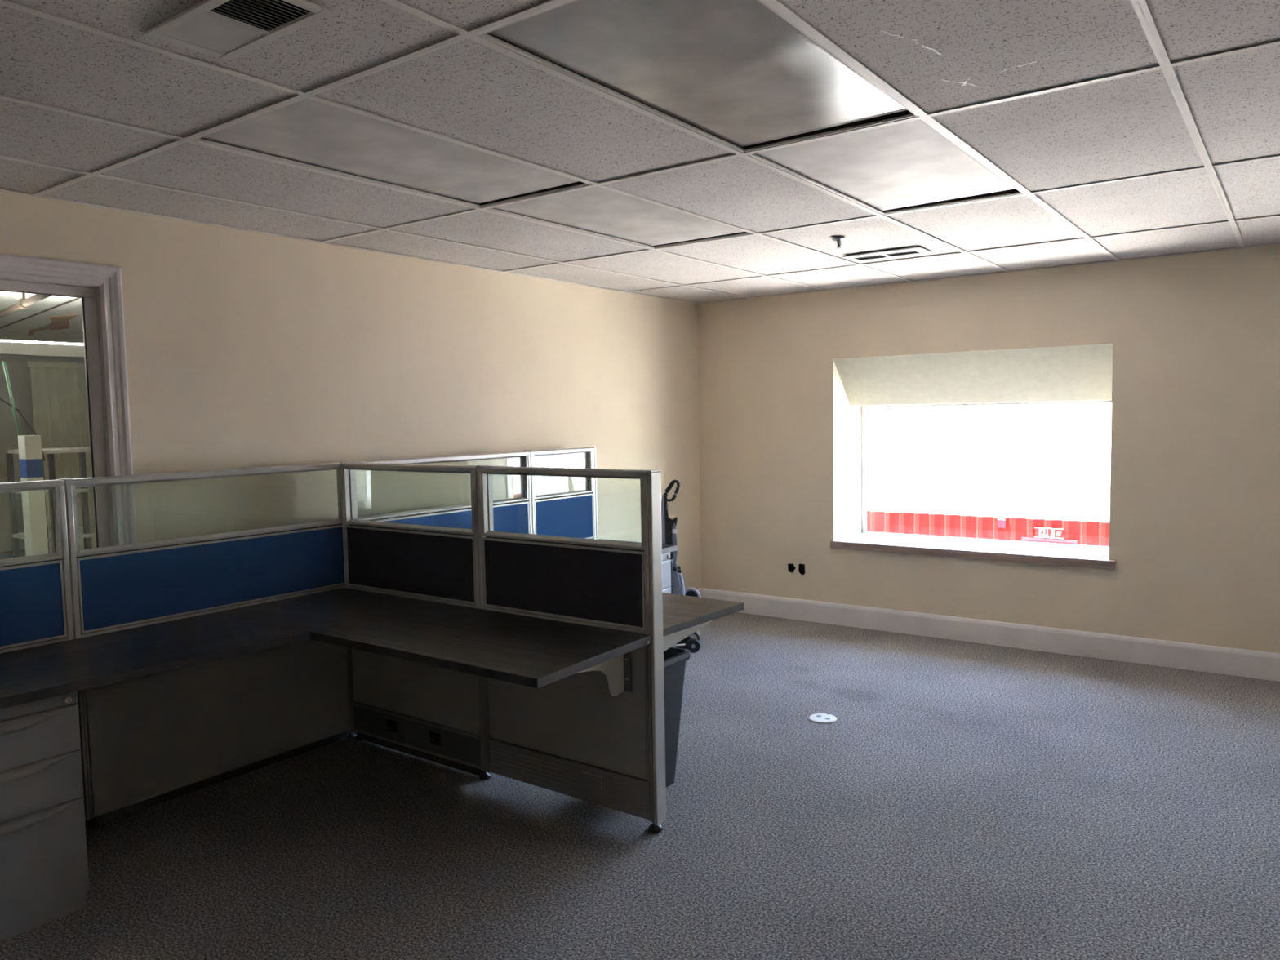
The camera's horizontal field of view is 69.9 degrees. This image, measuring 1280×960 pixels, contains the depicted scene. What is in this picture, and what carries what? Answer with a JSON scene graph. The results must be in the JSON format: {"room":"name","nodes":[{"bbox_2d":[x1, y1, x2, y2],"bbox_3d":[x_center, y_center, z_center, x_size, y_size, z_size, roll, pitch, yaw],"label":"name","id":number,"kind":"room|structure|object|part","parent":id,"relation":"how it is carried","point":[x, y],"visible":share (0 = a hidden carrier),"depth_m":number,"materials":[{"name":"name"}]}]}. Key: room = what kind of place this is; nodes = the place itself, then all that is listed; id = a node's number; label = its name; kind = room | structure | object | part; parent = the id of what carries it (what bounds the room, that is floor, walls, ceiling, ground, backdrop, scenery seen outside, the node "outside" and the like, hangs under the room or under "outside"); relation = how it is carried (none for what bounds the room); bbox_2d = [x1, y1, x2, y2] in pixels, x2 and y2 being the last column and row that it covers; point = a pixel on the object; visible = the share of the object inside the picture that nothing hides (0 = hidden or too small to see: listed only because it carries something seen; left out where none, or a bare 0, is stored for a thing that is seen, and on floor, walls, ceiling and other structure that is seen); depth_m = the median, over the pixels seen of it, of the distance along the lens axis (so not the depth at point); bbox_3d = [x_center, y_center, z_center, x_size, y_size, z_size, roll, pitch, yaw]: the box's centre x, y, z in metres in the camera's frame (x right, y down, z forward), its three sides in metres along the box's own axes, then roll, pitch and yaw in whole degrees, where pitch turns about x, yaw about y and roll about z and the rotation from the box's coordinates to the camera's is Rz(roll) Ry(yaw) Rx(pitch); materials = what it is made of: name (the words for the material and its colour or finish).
{"room":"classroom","nodes":[
{"label":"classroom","id":0,"kind":"room"},
{"bbox_2d":[0,290,83,345],"bbox_3d":[-5.562,-1.310,6.738,9.080,0.093,8.800,2,5,36],"label":"ceiling","id":1,"kind":"structure","parent":0,"point":[53,318],"depth_m":7.81,"materials":[{"name":"paint"}]},
{"bbox_2d":[0,293,50,318],"bbox_3d":[-4.641,-1.224,6.632,0.074,0.124,5.374,-5,6,-44],"label":"ceiling pipe","id":2,"kind":"object","parent":1,"relation":"hanging from","point":[24,303],"visible":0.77,"depth_m":6.03,"materials":[{"name":"white metal"}]},
{"bbox_2d":[0,355,84,551],"bbox_3d":[-9.128,-0.188,9.436,0.200,2.420,8.800,2,5,36],"label":"wall","id":3,"kind":"structure","parent":0,"point":[19,375],"depth_m":11.24,"materials":[{"name":"paint"}]},
{"bbox_2d":[0,549,84,565],"bbox_3d":[-5.516,1.186,6.914,9.080,0.100,8.800,2,5,36],"label":"floor","id":4,"kind":"structure","parent":0,"point":[8,554],"depth_m":10.93,"materials":[{"name":"concrete"}]},
{"bbox_2d":[0,360,45,461],"bbox_3d":[-3.872,0.234,5.629,0.015,1.921,0.436,2,5,36],"label":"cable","id":5,"kind":"object","parent":4,"relation":"on","point":[12,405],"visible":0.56,"depth_m":5.62,"materials":[{"name":"paint"}]},
{"bbox_2d":[17,435,48,562],"bbox_3d":[-3.551,0.471,5.400,0.100,1.467,0.086,2,5,36],"label":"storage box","id":6,"kind":"object","parent":4,"relation":"on","point":[30,455],"visible":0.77,"depth_m":5.34,"materials":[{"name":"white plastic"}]},
{"bbox_2d":[5,446,95,564],"bbox_3d":[-3.962,0.447,6.619,0.540,1.360,0.815,2,5,36],"label":"shelving rack","id":7,"kind":"object","parent":4,"relation":"on","point":[86,531],"visible":0.27,"depth_m":6.36,"materials":[{"name":"silver metal"}]},
{"bbox_3d":[-3.974,-0.219,6.572,0.540,0.025,0.815,2,5,36],"label":"shelf","id":8,"kind":"part","parent":7,"relation":"part of","materials":[{"name":"silver metal"}]},
{"bbox_3d":[-3.969,0.055,6.592,0.540,0.025,0.815,2,5,36],"label":"shelf","id":9,"kind":"part","parent":7,"relation":"part of","materials":[{"name":"silver metal"}]},
{"bbox_3d":[-3.963,0.369,6.614,0.540,0.025,0.815,2,5,36],"label":"shelf","id":10,"kind":"part","parent":7,"relation":"part of","materials":[{"name":"silver metal"}]},
{"bbox_2d":[25,361,95,553],"bbox_3d":[-6.375,-0.291,11.320,0.070,2.260,2.010,2,5,36],"label":"corrugated panel","id":11,"kind":"object","parent":4,"relation":"on","point":[59,389],"visible":0.17,"depth_m":10.74,"materials":[{"name":"grey metal"}]},
{"bbox_2d":[0,188,701,589],"bbox_3d":[-2.002,-0.167,3.861,0.120,2.900,8.200,2,5,36],"label":"wall","id":12,"kind":"structure","parent":0,"point":[244,349],"depth_m":4.57,"materials":[{"name":"paint"}]},
{"bbox_2d":[0,253,137,554],"bbox_3d":[-2.740,-0.071,2.827,0.148,1.404,2.203,2,5,36],"label":"window","id":13,"kind":"structure","parent":12,"relation":"in","point":[99,287],"depth_m":3.61,"materials":[{"name":"paint"}]},
{"bbox_2d":[697,588,702,597],"bbox_3d":[-1.927,1.204,3.911,0.016,0.154,8.184,2,5,36],"label":"baseboard","id":14,"kind":"structure","parent":12,"relation":"attached to","point":[700,590],"depth_m":7.19,"materials":[{"name":"paint"}]},
{"bbox_2d":[0,612,1279,959],"bbox_3d":[0.863,1.422,1.902,6.900,0.100,8.200,2,5,36],"label":"floor","id":15,"kind":"structure","parent":0,"point":[962,800],"depth_m":3.30,"materials":[{"name":"carpet"}]},
{"bbox_2d":[0,480,85,821],"bbox_3d":[-2.462,0.697,2.912,0.060,1.326,1.206,2,5,36],"label":"panel","id":16,"kind":"object","parent":15,"relation":"on","point":[36,601],"visible":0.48,"depth_m":3.28,"materials":[{"name":"fabric"}]},
{"bbox_3d":[-2.474,0.049,2.866,0.060,0.018,1.206,2,5,36],"label":"rail","id":17,"kind":"part","parent":16,"relation":"part of","materials":[{"name":"silver metal"}]},
{"bbox_3d":[-2.449,0.472,2.884,0.012,0.266,1.147,2,5,36],"label":"fabric panel","id":18,"kind":"part","parent":16,"relation":"part of","materials":[{"name":"blue fabric"}]},
{"bbox_3d":[-2.449,0.472,2.883,0.014,0.282,1.160,2,5,36],"label":"trim","id":19,"kind":"part","parent":16,"relation":"part of","materials":[{"name":"blue fabric"}]},
{"bbox_3d":[-2.468,0.346,2.887,0.060,0.578,1.206,2,5,36],"label":"frame","id":20,"kind":"part","parent":16,"relation":"part of","materials":[{"name":"silver metal"}]},
{"bbox_2d":[0,691,88,942],"bbox_3d":[-2.078,1.006,2.877,0.558,0.700,0.390,2,5,36],"label":"drawer pedestal","id":21,"kind":"object","parent":15,"relation":"on","point":[44,878],"visible":0.95,"depth_m":2.78,"materials":[{"name":"paint"}]},
{"bbox_3d":[-1.874,0.685,2.701,0.021,0.038,0.388,2,5,36],"label":"lock rail","id":22,"kind":"part","parent":21,"relation":"part of","materials":[{"name":"paint"}]},
{"bbox_3d":[-1.868,0.730,2.700,0.014,0.036,0.388,2,5,36],"label":"handle","id":23,"kind":"part","parent":21,"relation":"part of","materials":[{"name":"paint"}]},
{"bbox_3d":[-1.865,0.874,2.711,0.014,0.036,0.388,2,5,36],"label":"handle","id":24,"kind":"part","parent":21,"relation":"part of","materials":[{"name":"paint"}]},
{"bbox_3d":[-1.871,0.782,2.707,0.020,0.141,0.388,2,5,36],"label":"drawer","id":25,"kind":"part","parent":21,"relation":"part of","materials":[{"name":"paint"}]},
{"bbox_3d":[-1.868,0.931,2.717,0.020,0.149,0.388,2,5,36],"label":"drawer","id":26,"kind":"part","parent":21,"relation":"part of","materials":[{"name":"paint"}]},
{"bbox_3d":[-1.862,1.027,2.721,0.014,0.036,0.388,2,5,36],"label":"handle","id":27,"kind":"part","parent":21,"relation":"part of","materials":[{"name":"paint"}]},
{"bbox_3d":[-1.864,1.157,2.733,0.020,0.296,0.388,2,5,36],"label":"drawer","id":28,"kind":"part","parent":21,"relation":"part of","materials":[{"name":"paint"}]},
{"bbox_2d":[0,612,310,708],"bbox_3d":[-1.969,0.704,2.972,0.658,0.185,1.608,2,5,36],"label":"desk","id":29,"kind":"object","parent":21,"relation":"on","point":[30,674],"visible":1,"depth_m":3.16,"materials":[{"name":"laminate"}]},
{"bbox_2d":[58,462,356,830],"bbox_3d":[-1.744,0.615,3.895,0.060,1.326,1.222,2,5,36],"label":"panel","id":30,"kind":"object","parent":15,"relation":"on","point":[149,740],"visible":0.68,"depth_m":3.77,"materials":[{"name":"metal"}]},
{"bbox_3d":[-1.756,-0.034,3.849,0.060,0.018,1.222,2,5,36],"label":"rail","id":31,"kind":"part","parent":30,"relation":"part of","materials":[{"name":"silver metal"}]},
{"bbox_3d":[-1.750,0.264,3.870,0.060,0.578,1.222,2,5,36],"label":"frame","id":32,"kind":"part","parent":30,"relation":"part of","materials":[{"name":"silver metal"}]},
{"bbox_3d":[-1.765,0.389,3.891,0.014,0.282,1.176,2,5,36],"label":"trim","id":33,"kind":"part","parent":30,"relation":"part of","materials":[{"name":"silver metal"}]},
{"bbox_3d":[-1.731,0.390,3.866,0.014,0.282,1.176,2,5,36],"label":"trim","id":34,"kind":"part","parent":30,"relation":"part of","materials":[{"name":"blue fabric"}]},
{"bbox_3d":[-1.731,0.390,3.867,0.012,0.266,1.163,2,5,36],"label":"fabric panel","id":35,"kind":"part","parent":30,"relation":"part of","materials":[{"name":"blue fabric"}]},
{"bbox_3d":[-1.724,0.890,3.903,0.014,0.672,1.170,2,5,36],"label":"panel","id":36,"kind":"part","parent":30,"relation":"part of","materials":[{"name":"beige laminate"}]},
{"bbox_3d":[-1.732,1.225,3.938,0.048,0.012,1.183,2,5,36],"label":"rail","id":37,"kind":"part","parent":30,"relation":"part of","materials":[{"name":"metal"}]},
{"bbox_2d":[339,461,491,780],"bbox_3d":[-1.008,0.588,4.080,0.899,1.326,0.060,2,5,36],"label":"panel","id":38,"kind":"object","parent":15,"relation":"on","point":[430,713],"visible":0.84,"depth_m":4.04,"materials":[{"name":"metal"}]},
{"bbox_2d":[386,719,396,733],"bbox_3d":[-1.133,1.123,4.182,0.068,0.054,0.004,2,5,36],"label":"outlet","id":39,"kind":"object","parent":38,"relation":"attached to","point":[391,724],"depth_m":4.18,"materials":[{"name":"grey plastic"}]},
{"bbox_3d":[-1.020,-0.060,4.035,0.899,0.018,0.060,2,5,36],"label":"rail","id":40,"kind":"part","parent":38,"relation":"part of","materials":[{"name":"silver metal"}]},
{"bbox_3d":[-1.015,0.237,4.055,0.899,0.578,0.060,2,5,36],"label":"frame","id":41,"kind":"part","parent":38,"relation":"part of","materials":[{"name":"silver metal"}]},
{"bbox_3d":[-1.024,0.364,4.048,0.840,0.266,0.012,2,5,36],"label":"fabric panel","id":42,"kind":"part","parent":38,"relation":"part of","materials":[{"name":"black fabric"}]},
{"bbox_3d":[-1.025,0.364,4.047,0.853,0.282,0.014,2,5,36],"label":"trim","id":43,"kind":"part","parent":38,"relation":"part of","materials":[{"name":"black fabric"}]},
{"bbox_3d":[-1.016,0.794,4.079,0.847,0.530,0.014,2,5,36],"label":"panel","id":44,"kind":"part","parent":38,"relation":"part of","materials":[{"name":"beige laminate"}]},
{"bbox_3d":[-0.997,1.199,4.123,0.860,0.012,0.048,2,5,36],"label":"rail","id":45,"kind":"part","parent":38,"relation":"part of","materials":[{"name":"metal"}]},
{"bbox_2d":[217,587,651,696],"bbox_3d":[-0.849,0.665,3.540,1.799,0.227,0.627,2,5,36],"label":"desk","id":46,"kind":"object","parent":38,"relation":"attached to","point":[531,651],"visible":0.95,"depth_m":3.33,"materials":[{"name":"laminate"}]},
{"bbox_3d":[-0.045,0.683,3.337,0.030,0.175,0.010,2,5,36],"label":"slotted rail","id":47,"kind":"part","parent":46,"relation":"part of","materials":[{"name":"grey metal"}]},
{"bbox_2d":[429,730,440,746],"bbox_3d":[-0.896,1.131,4.009,0.068,0.054,0.004,2,5,36],"label":"outlet","id":48,"kind":"object","parent":38,"relation":"attached to","point":[434,735],"depth_m":4.01,"materials":[{"name":"grey plastic"}]},
{"bbox_2d":[662,592,743,651],"bbox_3d":[-0.459,0.618,4.095,1.774,0.225,0.600,2,5,36],"label":"desk","id":49,"kind":"object","parent":38,"relation":"attached to","point":[683,615],"visible":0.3,"depth_m":3.65,"materials":[{"name":"laminate"}]},
{"bbox_2d":[342,451,532,733],"bbox_3d":[-1.015,0.531,4.892,0.060,1.326,1.242,2,5,36],"label":"panel","id":50,"kind":"object","parent":15,"relation":"on","point":[509,515],"visible":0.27,"depth_m":4.95,"materials":[{"name":"metal"}]},
{"bbox_3d":[-1.027,-0.117,4.846,0.060,0.018,1.242,2,5,36],"label":"rail","id":51,"kind":"part","parent":50,"relation":"part of","materials":[{"name":"silver metal"}]},
{"bbox_3d":[-1.022,0.180,4.867,0.060,0.578,1.242,2,5,36],"label":"frame","id":52,"kind":"part","parent":50,"relation":"part of","materials":[{"name":"silver metal"}]},
{"bbox_3d":[-1.002,0.306,4.864,0.014,0.282,1.196,2,5,36],"label":"trim","id":53,"kind":"part","parent":50,"relation":"part of","materials":[{"name":"silver metal"}]},
{"bbox_3d":[-1.003,0.306,4.864,0.012,0.266,1.183,2,5,36],"label":"fabric panel","id":54,"kind":"part","parent":50,"relation":"part of","materials":[{"name":"blue fabric"}]},
{"bbox_2d":[523,447,597,539],"bbox_3d":[-0.468,0.468,5.641,0.060,1.326,0.606,2,5,36],"label":"panel","id":55,"kind":"object","parent":15,"relation":"on","point":[574,515],"visible":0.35,"depth_m":5.62,"materials":[{"name":"metal"}]},
{"bbox_3d":[-0.486,-0.179,5.588,0.060,0.018,0.586,2,5,36],"label":"rail","id":56,"kind":"part","parent":55,"relation":"part of","materials":[{"name":"silver metal"}]},
{"bbox_3d":[-0.462,0.244,5.606,0.012,0.266,0.527,2,5,36],"label":"fabric panel","id":57,"kind":"part","parent":55,"relation":"part of","materials":[{"name":"blue fabric"}]},
{"bbox_3d":[-0.461,0.244,5.605,0.014,0.282,0.540,2,5,36],"label":"trim","id":58,"kind":"part","parent":55,"relation":"part of","materials":[{"name":"silver metal"}]},
{"bbox_3d":[-0.295,0.436,5.877,0.060,1.285,0.016,2,5,36],"label":"trim","id":59,"kind":"part","parent":55,"relation":"part of","materials":[{"name":"silver metal"}]},
{"bbox_2d":[475,464,666,833],"bbox_3d":[-0.285,0.612,3.554,0.876,1.326,0.060,2,5,36],"label":"panel","id":60,"kind":"object","parent":15,"relation":"on","point":[568,735],"visible":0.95,"depth_m":3.48,"materials":[{"name":"metal"}]},
{"bbox_3d":[-0.304,-0.037,3.514,0.856,0.018,0.060,2,5,36],"label":"rail","id":61,"kind":"part","parent":60,"relation":"part of","materials":[{"name":"silver metal"}]},
{"bbox_3d":[-0.299,0.261,3.535,0.856,0.578,0.060,2,5,36],"label":"frame","id":62,"kind":"part","parent":60,"relation":"part of","materials":[{"name":"silver metal"}]},
{"bbox_3d":[-0.309,0.388,3.527,0.797,0.266,0.012,2,5,36],"label":"fabric panel","id":63,"kind":"part","parent":60,"relation":"part of","materials":[{"name":"black fabric"}]},
{"bbox_3d":[-0.309,0.388,3.526,0.810,0.282,0.014,2,5,36],"label":"trim","id":64,"kind":"part","parent":60,"relation":"part of","materials":[{"name":"black fabric"}]},
{"bbox_3d":[-0.300,0.817,3.559,0.804,0.530,0.014,2,5,36],"label":"panel","id":65,"kind":"part","parent":60,"relation":"part of","materials":[{"name":"beige laminate"}]},
{"bbox_3d":[-0.281,1.222,3.602,0.817,0.012,0.048,2,5,36],"label":"rail","id":66,"kind":"part","parent":60,"relation":"part of","materials":[{"name":"metal"}]},
{"bbox_3d":[0.062,0.611,3.300,0.016,1.285,0.060,2,5,36],"label":"trim","id":67,"kind":"part","parent":60,"relation":"part of","materials":[{"name":"silver metal"}]},
{"bbox_2d":[662,551,671,593],"bbox_3d":[-0.144,0.784,5.525,0.558,0.700,0.390,2,5,36],"label":"drawer pedestal","id":68,"kind":"object","parent":15,"relation":"on","point":[666,563],"visible":0.15,"depth_m":5.47,"materials":[{"name":"paint"}]},
{"bbox_2d":[597,538,677,554],"bbox_3d":[-0.386,0.442,5.180,0.606,0.030,1.255,2,5,36],"label":"desk","id":69,"kind":"object","parent":68,"relation":"on","point":[665,548],"visible":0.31,"depth_m":5.47,"materials":[{"name":"laminate"}]},
{"bbox_3d":[0.060,0.463,5.349,0.021,0.038,0.388,2,5,36],"label":"lock rail","id":70,"kind":"part","parent":68,"relation":"part of","materials":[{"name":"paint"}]},
{"bbox_3d":[0.069,0.673,5.361,0.014,0.036,0.388,2,5,36],"label":"handle","id":71,"kind":"part","parent":68,"relation":"part of","materials":[{"name":"paint"}]},
{"bbox_3d":[0.066,0.508,5.349,0.014,0.036,0.388,2,5,36],"label":"handle","id":72,"kind":"part","parent":68,"relation":"part of","materials":[{"name":"paint"}]},
{"bbox_3d":[0.066,0.734,5.368,0.020,0.156,0.388,2,5,36],"label":"drawer","id":73,"kind":"part","parent":68,"relation":"part of","materials":[{"name":"paint"}]},
{"bbox_2d":[663,646,690,787],"bbox_3d":[0.003,0.981,3.765,0.328,0.550,0.316,2,5,36],"label":"waste bin","id":74,"kind":"object","parent":15,"relation":"on","point":[675,659],"visible":0.27,"depth_m":3.73,"materials":[{"name":"plastic"}]},
{"bbox_2d":[661,479,700,653],"bbox_3d":[0.245,0.548,5.881,0.288,1.108,0.318,-1,4,3],"label":"vacuum cleaner","id":75,"kind":"object","parent":15,"relation":"on","point":[668,531],"visible":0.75,"depth_m":5.83,"materials":[{"name":"black plastic"}]},
{"bbox_3d":[0.197,0.296,5.846,0.084,0.418,0.044,-1,4,3],"label":"handle","id":76,"kind":"part","parent":75,"relation":"part of","materials":[{"name":"black plastic"}]},
{"bbox_2d":[670,559,673,594],"bbox_3d":[0.183,0.744,5.878,0.067,0.480,0.120,-1,4,3],"label":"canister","id":77,"kind":"object","parent":75,"relation":"on","point":[672,560],"depth_m":5.82,"materials":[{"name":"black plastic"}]},
{"bbox_3d":[0.222,0.566,5.831,0.032,0.032,0.014,-1,4,3],"label":"knob","id":78,"kind":"part","parent":75,"relation":"part of","materials":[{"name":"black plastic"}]},
{"bbox_2d":[808,713,836,723],"bbox_3d":[0.908,1.181,4.544,0.136,0.008,0.137,2,5,36],"label":"floor outlet","id":79,"kind":"object","parent":15,"relation":"on","point":[817,717],"visible":1,"depth_m":4.53,"materials":[{"name":"white plastic"}]},
{"bbox_2d":[0,0,1279,303],"bbox_3d":[0.818,-1.008,1.731,6.900,0.040,8.200,2,5,36],"label":"ceiling","id":80,"kind":"structure","parent":0,"point":[1126,129],"depth_m":2.77,"materials":[{"name":"tile"}]},
{"bbox_2d":[145,0,333,60],"bbox_3d":[-0.855,-1.002,1.943,0.402,0.070,0.192,2,5,36],"label":"ceiling vent","id":81,"kind":"object","parent":80,"relation":"in","point":[225,29],"visible":1,"depth_m":1.98,"materials":[{"name":"metal"}]},
{"bbox_2d":[192,97,590,208],"bbox_3d":[-0.763,-1.107,3.062,0.586,0.101,1.195,2,5,36],"label":"ceiling light","id":82,"kind":"object","parent":80,"relation":"attached to","point":[307,132],"visible":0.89,"depth_m":2.98,"materials":[{"name":"paint"}]},
{"bbox_2d":[487,186,752,248],"bbox_3d":[-0.045,-1.189,4.045,0.586,0.101,1.195,2,5,36],"label":"ceiling light","id":83,"kind":"object","parent":80,"relation":"attached to","point":[596,211],"visible":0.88,"depth_m":4.01,"materials":[{"name":"paint"}]},
{"bbox_2d":[478,0,918,152],"bbox_3d":[0.223,-1.072,2.345,0.586,0.105,1.195,2,5,36],"label":"ceiling light","id":84,"kind":"object","parent":80,"relation":"attached to","point":[740,75],"visible":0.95,"depth_m":2.25,"materials":[{"name":"paint"}]},
{"bbox_2d":[831,236,845,248],"bbox_3d":[0.978,-1.165,4.508,0.068,0.045,0.068,2,5,36],"label":"sprinkler head","id":85,"kind":"object","parent":80,"relation":"attached to","point":[839,239],"visible":1,"depth_m":4.50},
{"bbox_3d":[0.978,-1.164,4.508,0.022,0.031,0.022,2,5,36],"label":"stem","id":86,"kind":"part","parent":85,"relation":"part of","materials":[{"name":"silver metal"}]},
{"bbox_2d":[749,119,1023,214],"bbox_3d":[0.940,-1.157,3.328,0.586,0.101,1.195,2,5,36],"label":"ceiling light","id":87,"kind":"object","parent":80,"relation":"attached to","point":[912,165],"visible":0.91,"depth_m":3.26,"materials":[{"name":"paint"}]},
{"bbox_2d":[842,245,933,262],"bbox_3d":[1.350,-1.227,4.985,0.425,0.016,0.235,2,5,36],"label":"ceiling vent","id":88,"kind":"object","parent":80,"relation":"in","point":[916,251],"visible":1,"depth_m":4.97,"materials":[{"name":"white plastic"}]},
{"bbox_2d":[697,243,1279,653],"bbox_3d":[3.628,0.134,5.236,7.620,3.900,0.600,2,5,36],"label":"wall","id":89,"kind":"structure","parent":0,"point":[1195,511],"depth_m":5.71,"materials":[{"name":"paint"}]},
{"bbox_2d":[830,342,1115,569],"bbox_3d":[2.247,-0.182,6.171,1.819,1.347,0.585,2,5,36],"label":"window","id":90,"kind":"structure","parent":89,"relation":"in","point":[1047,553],"depth_m":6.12,"materials":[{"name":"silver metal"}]},
{"bbox_3d":[2.243,0.466,6.195,1.819,0.052,0.530,2,5,36],"label":"sill","id":91,"kind":"part","parent":90,"relation":"part of","materials":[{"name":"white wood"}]},
{"bbox_3d":[2.397,-0.057,6.401,1.766,0.957,0.055,2,5,36],"label":"frame","id":92,"kind":"part","parent":90,"relation":"part of","materials":[{"name":"silver metal"}]},
{"bbox_2d":[701,587,1279,681],"bbox_3d":[3.268,1.019,5.190,6.900,0.154,0.016,2,5,36],"label":"baseboard","id":93,"kind":"structure","parent":89,"relation":"attached to","point":[1264,665],"depth_m":5.79,"materials":[{"name":"paint"}]},
{"label":"outside","id":94,"kind":"structure","parent":0,"visible":0},
{"bbox_2d":[0,339,84,358],"bbox_3d":[-4.389,-0.826,5.550,0.080,0.094,2.400,2,5,36],"label":"beam","id":95,"kind":"structure","parent":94,"point":[15,348],"depth_m":6.07,"materials":[{"name":"silver metal"}]},
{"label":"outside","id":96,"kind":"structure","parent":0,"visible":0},
{"bbox_3d":[7.487,1.746,8.386,70.000,0.100,70.000,2,5,36],"label":"ground","id":97,"kind":"structure","parent":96,"visible":0},
{"bbox_2d":[866,402,1111,548],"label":"window","id":98,"kind":"structure","parent":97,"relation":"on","point":[1025,473],"depth_m":12.61,"materials":[{"name":"glass"}]},
{"bbox_3d":[5.460,1.043,12.234,0.690,0.518,0.034,2,5,36],"label":"panel frame","id":99,"kind":"part","parent":98,"relation":"part of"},
{"bbox_3d":[5.454,0.707,12.210,0.350,0.112,0.030,2,5,36],"label":"number plate","id":100,"kind":"part","parent":98,"relation":"part of","materials":[{"name":"white paint"}]},
{"bbox_3d":[5.465,1.058,12.242,0.620,0.485,0.017,2,5,36],"label":"door panel","id":101,"kind":"part","parent":98,"relation":"part of","materials":[{"name":"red paint"}]}
]}

